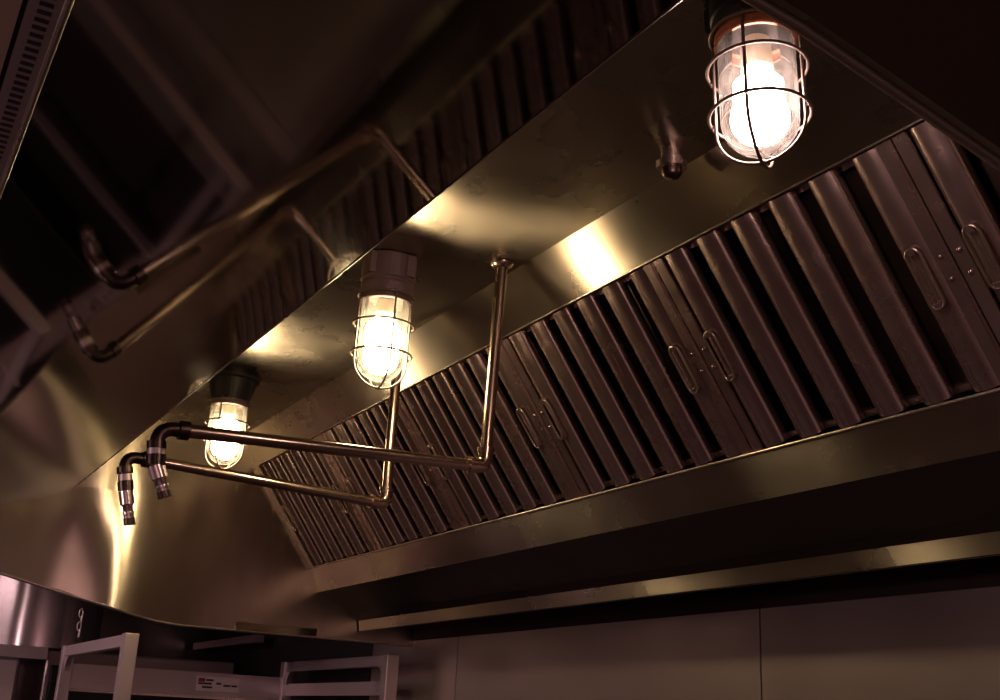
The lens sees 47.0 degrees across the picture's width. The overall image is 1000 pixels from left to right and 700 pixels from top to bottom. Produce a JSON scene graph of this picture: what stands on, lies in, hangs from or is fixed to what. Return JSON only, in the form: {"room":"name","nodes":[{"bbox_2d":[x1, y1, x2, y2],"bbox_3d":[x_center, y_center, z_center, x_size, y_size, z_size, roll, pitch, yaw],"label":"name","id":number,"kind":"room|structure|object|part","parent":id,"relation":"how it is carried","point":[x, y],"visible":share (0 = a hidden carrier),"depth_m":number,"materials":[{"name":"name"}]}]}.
{"room":"commercial kitchen","nodes":[
{"label":"commercial kitchen","id":0,"kind":"room"},
{"bbox_2d":[98,607,208,660],"bbox_3d":[-5.266,1.571,4.895,7.969,3.000,0.150,13,-21,-27],"label":"wall","id":1,"kind":"structure","parent":0,"point":[155,639],"depth_m":6.71,"materials":[{"name":"metal"}]},
{"bbox_2d":[205,630,373,699],"bbox_3d":[0.976,0.983,2.180,0.136,3.000,11.150,13,-21,-27],"label":"wall","id":2,"kind":"structure","parent":0,"point":[265,659],"depth_m":5.54,"materials":[{"name":"brown paint"}]},
{"bbox_2d":[193,634,263,649],"bbox_3d":[-1.489,1.591,6.246,0.045,0.038,1.140,13,-21,-27],"label":"bar","id":3,"kind":"object","parent":2,"relation":"attached to","point":[250,639],"visible":1,"depth_m":6.12,"materials":[{"name":"metal"}]},
{"bbox_2d":[369,637,458,699],"bbox_3d":[-0.378,2.073,4.110,0.012,2.018,0.747,13,-21,-27],"label":"wall panel","id":4,"kind":"object","parent":2,"relation":"attached to","point":[427,669],"visible":0.6,"depth_m":4.29,"materials":[{"name":"metal"}]},
{"bbox_2d":[455,609,761,699],"bbox_3d":[0.199,1.781,3.143,0.012,2.018,1.570,13,-21,-27],"label":"wall panel","id":5,"kind":"object","parent":2,"relation":"attached to","point":[710,656],"visible":1,"depth_m":3.24,"materials":[{"name":"metal"}]},
{"bbox_2d":[760,586,999,699],"bbox_3d":[0.985,1.383,1.826,0.012,2.018,1.588,13,-21,-27],"label":"wall panel","id":6,"kind":"object","parent":2,"relation":"attached to","point":[945,645],"visible":1,"depth_m":2.44,"materials":[{"name":"metal"}]},
{"bbox_3d":[-2.483,-0.954,0.701,7.965,0.085,11.150,13,-21,-27],"label":"ceiling","id":7,"kind":"structure","parent":0,"visible":0},
{"bbox_2d":[0,0,999,646],"bbox_3d":[-0.129,0.005,2.093,2.217,0.713,4.810,13,-21,-27],"label":"exhaust hood","id":8,"kind":"object","parent":7,"relation":"attached to","point":[191,191],"visible":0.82,"depth_m":2.00,"materials":[{"name":"metal"}]},
{"bbox_2d":[76,608,83,637],"bbox_3d":[-1.431,0.930,3.919,0.016,0.099,0.014,2,-18,2],"label":"hanging chain","id":9,"kind":"object","parent":8,"relation":"hanging from","point":[81,617],"visible":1,"depth_m":3.92,"materials":[{"name":"metal"}]},
{"bbox_3d":[-1.144,0.617,4.102,1.891,0.705,0.048,12,-20,-26],"label":"panel","id":10,"kind":"part","parent":8,"relation":"part of","materials":[{"name":"metal"}]},
{"bbox_2d":[203,370,259,468],"bbox_3d":[-0.835,0.226,3.524,0.164,0.292,0.164,13,-21,-27],"label":"lamp","id":11,"kind":"object","parent":8,"relation":"attached to","point":[231,392],"visible":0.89,"depth_m":3.50,"materials":[{"name":"clear glass"}]},
{"bbox_3d":[-0.837,0.269,3.509,0.082,0.128,0.082,13,-21,-27],"label":"bulb","id":12,"kind":"part","parent":11,"relation":"part of","materials":[{"name":"white glass"}]},
{"bbox_2d":[207,403,246,464],"bbox_3d":[-0.837,0.260,3.512,0.106,0.184,0.106,13,-21,-27],"label":"glass jar","id":13,"kind":"object","parent":11,"relation":"on","point":[222,450],"depth_m":3.49,"materials":[{"name":"clear glass"}]},
{"bbox_2d":[221,404,236,417],"bbox_3d":[-0.833,0.193,3.535,0.044,0.042,0.044,13,-21,-27],"label":"socket","id":14,"kind":"object","parent":11,"relation":"attached to","point":[228,410],"depth_m":3.52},
{"bbox_2d":[116,321,408,525],"bbox_3d":[-0.549,0.159,2.774,0.685,0.609,0.052,13,-21,-27],"label":"pipe","id":15,"kind":"object","parent":8,"relation":"attached to","point":[125,484],"visible":0.8,"depth_m":2.73,"materials":[{"name":"metal"}]},
{"bbox_3d":[-0.798,0.620,4.268,0.256,0.351,0.034,13,-21,-27],"label":"trim","id":16,"kind":"part","parent":8,"relation":"part of","materials":[{"name":"metal"}]},
{"bbox_2d":[260,436,378,565],"bbox_3d":[-0.630,0.534,4.051,0.299,0.379,0.602,13,-21,-27],"label":"filter","id":17,"kind":"object","parent":8,"relation":"on","point":[328,530],"visible":0.77,"depth_m":4.06,"materials":[{"name":"metal"}]},
{"bbox_3d":[-0.776,0.620,4.236,0.067,0.091,0.032,13,-21,-27],"label":"handle","id":18,"kind":"part","parent":17,"relation":"part of","materials":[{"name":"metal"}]},
{"bbox_3d":[-0.530,0.495,3.825,0.067,0.091,0.032,13,-21,-27],"label":"handle","id":19,"kind":"part","parent":17,"relation":"part of","materials":[{"name":"metal"}]},
{"bbox_2d":[145,258,513,499],"bbox_3d":[-0.310,0.035,2.330,0.744,0.633,0.052,13,-21,-27],"label":"pipe","id":20,"kind":"object","parent":8,"relation":"attached to","point":[156,446],"visible":1,"depth_m":2.30,"materials":[{"name":"metal"}]},
{"bbox_3d":[-0.813,0.075,2.272,0.578,0.259,3.723,13,-21,-27],"label":"panel","id":21,"kind":"part","parent":8,"relation":"part of","materials":[{"name":"metal"}]},
{"bbox_2d":[349,250,416,389],"bbox_3d":[-0.259,-0.059,2.562,0.141,0.306,0.143,7,-19,-13],"label":"lamp","id":22,"kind":"object","parent":8,"relation":"attached to","point":[388,277],"visible":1,"depth_m":2.53,"materials":[{"name":"clear glass"}]},
{"bbox_3d":[-0.262,-0.010,2.546,0.082,0.130,0.082,13,-19,-27],"label":"bulb","id":23,"kind":"part","parent":22,"relation":"part of","materials":[{"name":"white glass"}]},
{"bbox_2d":[356,297,408,382],"bbox_3d":[-0.261,-0.019,2.549,0.106,0.186,0.106,13,-19,-27],"label":"glass jar","id":24,"kind":"object","parent":22,"relation":"on","point":[377,341],"depth_m":2.52,"materials":[{"name":"clear glass"}]},
{"bbox_2d":[375,299,394,316],"bbox_3d":[-0.257,-0.088,2.570,0.044,0.042,0.044,13,-19,-27],"label":"socket","id":25,"kind":"object","parent":22,"relation":"attached to","point":[385,307],"depth_m":2.55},
{"bbox_2d":[318,399,464,548],"bbox_3d":[-0.330,0.382,3.548,0.299,0.379,0.602,13,-21,-27],"label":"filter","id":26,"kind":"object","parent":8,"relation":"attached to","point":[420,505],"visible":0.77,"depth_m":3.49,"materials":[{"name":"metal"}]},
{"bbox_3d":[-0.476,0.468,3.733,0.067,0.091,0.032,13,-21,-27],"label":"handle","id":27,"kind":"part","parent":26,"relation":"part of","materials":[{"name":"metal"}]},
{"bbox_3d":[-0.230,0.344,3.322,0.067,0.091,0.032,13,-21,-27],"label":"handle","id":28,"kind":"part","parent":26,"relation":"part of","materials":[{"name":"metal"}]},
{"bbox_2d":[399,342,582,525],"bbox_3d":[-0.030,0.230,3.045,0.299,0.379,0.602,13,-21,-27],"label":"filter","id":29,"kind":"object","parent":8,"relation":"attached to","point":[527,470],"visible":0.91,"depth_m":3.03,"materials":[{"name":"metal"}]},
{"bbox_3d":[-0.176,0.316,3.230,0.067,0.091,0.032,13,-21,-27],"label":"handle","id":30,"kind":"part","parent":29,"relation":"part of","materials":[{"name":"metal"}]},
{"bbox_3d":[0.070,0.192,2.819,0.067,0.091,0.032,13,-21,-27],"label":"handle","id":31,"kind":"part","parent":29,"relation":"part of","materials":[{"name":"metal"}]},
{"bbox_3d":[0.002,-0.027,2.755,0.004,0.004,3.666,13,-21,-27],"label":"filter rail","id":32,"kind":"part","parent":8,"relation":"part of","materials":[{"name":"metal"}]},
{"bbox_2d":[501,262,752,494],"bbox_3d":[0.270,0.079,2.542,0.299,0.379,0.602,13,-21,-27],"label":"filter","id":33,"kind":"object","parent":8,"relation":"attached to","point":[617,377],"visible":0.97,"depth_m":2.49,"materials":[{"name":"metal"}]},
{"bbox_3d":[0.124,0.164,2.727,0.067,0.091,0.032,13,-21,-27],"label":"handle","id":34,"kind":"part","parent":33,"relation":"part of","materials":[{"name":"metal"}]},
{"bbox_3d":[0.370,0.040,2.316,0.067,0.091,0.032,13,-21,-27],"label":"handle","id":35,"kind":"part","parent":33,"relation":"part of","materials":[{"name":"metal"}]},
{"bbox_2d":[656,148,686,180],"bbox_3d":[0.307,-0.330,2.060,0.048,0.050,0.056,13,-21,-27],"label":"ceiling fitting","id":36,"kind":"object","parent":8,"relation":"attached to","point":[671,164],"visible":1,"depth_m":2.04,"materials":[{"name":"metal"}]},
{"bbox_2d":[704,0,813,169],"bbox_3d":[0.353,-0.374,1.575,0.142,0.273,0.144,6,-19,-10],"label":"lamp","id":37,"kind":"object","parent":8,"relation":"attached to","point":[761,105],"visible":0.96,"depth_m":1.54,"materials":[{"name":"clear glass"}]},
{"bbox_2d":[740,33,772,74],"bbox_3d":[0.353,-0.400,1.585,0.044,0.058,0.044,13,-23,-27],"label":"socket","id":38,"kind":"object","parent":37,"relation":"attached to","point":[759,58],"depth_m":1.57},
{"bbox_2d":[717,24,800,158],"bbox_3d":[0.352,-0.344,1.565,0.106,0.176,0.106,13,-23,-27],"label":"glass jar","id":39,"kind":"object","parent":37,"relation":"on","point":[758,111],"depth_m":1.54,"materials":[{"name":"clear glass"}]},
{"bbox_3d":[0.351,-0.328,1.558,0.086,0.104,0.086,13,-23,-27],"label":"bulb","id":40,"kind":"part","parent":37,"relation":"part of","materials":[{"name":"white glass"}]},
{"bbox_2d":[653,138,999,450],"bbox_3d":[0.570,-0.073,2.039,0.299,0.379,0.602,13,-21,-27],"label":"filter","id":41,"kind":"object","parent":8,"relation":"on","point":[841,300],"visible":0.94,"depth_m":1.98,"materials":[{"name":"metal"}]},
{"bbox_3d":[0.424,0.013,2.224,0.067,0.091,0.032,13,-21,-27],"label":"handle","id":42,"kind":"part","parent":41,"relation":"part of","materials":[{"name":"metal"}]},
{"bbox_3d":[0.670,-0.112,1.813,0.067,0.091,0.032,13,-21,-27],"label":"handle","id":43,"kind":"part","parent":41,"relation":"part of","materials":[{"name":"metal"}]},
{"bbox_3d":[0.685,-0.308,1.036,1.890,0.705,0.012,13,-21,-27],"label":"panel","id":44,"kind":"part","parent":8,"relation":"part of","materials":[{"name":"metal"}]},
{"bbox_2d":[892,121,999,342],"bbox_3d":[0.870,-0.225,1.536,0.299,0.379,0.602,13,-21,-27],"label":"filter","id":45,"kind":"object","parent":8,"relation":"on","point":[960,190],"visible":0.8,"depth_m":1.73,"materials":[{"name":"metal"}]},
{"bbox_3d":[0.724,-0.139,1.721,0.067,0.091,0.032,13,-21,-27],"label":"handle","id":46,"kind":"part","parent":45,"relation":"part of","materials":[{"name":"metal"}]},
{"bbox_3d":[-2.511,1.683,-0.112,8.200,0.100,11.150,13,-21,-27],"label":"floor","id":47,"kind":"structure","parent":0,"visible":0},
{"bbox_2d":[0,644,48,699],"bbox_3d":[-2.822,2.275,5.003,1.180,1.964,1.142,13,-21,-27],"label":"tall cabinet","id":48,"kind":"object","parent":47,"relation":"on","point":[11,656],"visible":1,"depth_m":5.11,"materials":[{"name":"metal"}]},
{"bbox_2d":[0,575,103,649],"bbox_3d":[-2.373,1.206,5.688,0.630,0.536,0.985,13,-21,-27],"label":"oven","id":49,"kind":"object","parent":48,"relation":"on","point":[30,615],"visible":0.29,"depth_m":5.28,"materials":[{"name":"metal"}]},
{"bbox_2d":[14,649,233,699],"bbox_3d":[-1.994,2.524,5.627,0.894,1.962,1.000,13,-21,-27],"label":"shelf rack","id":50,"kind":"object","parent":47,"relation":"on","point":[36,680],"visible":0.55,"depth_m":5.49,"materials":[{"name":"metal"}]},
{"bbox_3d":[-1.746,2.340,5.241,0.850,1.692,0.020,13,-21,-27],"label":"door","id":51,"kind":"part","parent":50,"relation":"part of","materials":[{"name":"silver metal"}]},
{"bbox_2d":[54,633,398,699],"bbox_3d":[-1.150,2.114,4.249,1.060,1.953,1.175,13,-21,-27],"label":"rack","id":52,"kind":"object","parent":47,"relation":"on","point":[124,680],"visible":1,"depth_m":4.82,"materials":[{"name":"metal"}]},
{"bbox_3d":[-1.844,2.115,4.513,0.048,1.853,0.048,13,-21,-27],"label":"post","id":53,"kind":"part","parent":52,"relation":"part of","materials":[{"name":"metal"}]},
{"bbox_3d":[-1.521,1.116,4.329,0.031,0.042,1.079,13,-21,-27],"label":"rail","id":54,"kind":"part","parent":52,"relation":"part of","materials":[{"name":"metal"}]},
{"bbox_3d":[-1.285,1.832,3.577,0.048,1.853,0.048,13,-21,-27],"label":"post","id":55,"kind":"part","parent":52,"relation":"part of","materials":[{"name":"metal"}]},
{"bbox_3d":[-1.389,1.445,4.987,0.912,0.103,0.016,13,-21,-27],"label":"cross rail","id":56,"kind":"part","parent":52,"relation":"part of","materials":[{"name":"metal"}]},
{"bbox_3d":[-1.011,2.302,4.954,0.048,1.853,0.048,13,-21,-27],"label":"post","id":57,"kind":"part","parent":52,"relation":"part of","materials":[{"name":"metal"}]},
{"bbox_3d":[-0.690,1.400,4.746,0.015,0.051,1.090,13,-21,-27],"label":"rail","id":58,"kind":"part","parent":52,"relation":"part of","materials":[{"name":"metal"}]},
{"bbox_3d":[-0.689,1.304,4.769,0.031,0.042,1.079,13,-21,-27],"label":"rail","id":59,"kind":"part","parent":52,"relation":"part of","materials":[{"name":"metal"}]},
{"bbox_3d":[-0.452,2.019,4.017,0.048,1.853,0.048,13,-21,-27],"label":"post","id":60,"kind":"part","parent":52,"relation":"part of","materials":[{"name":"metal"}]}
]}

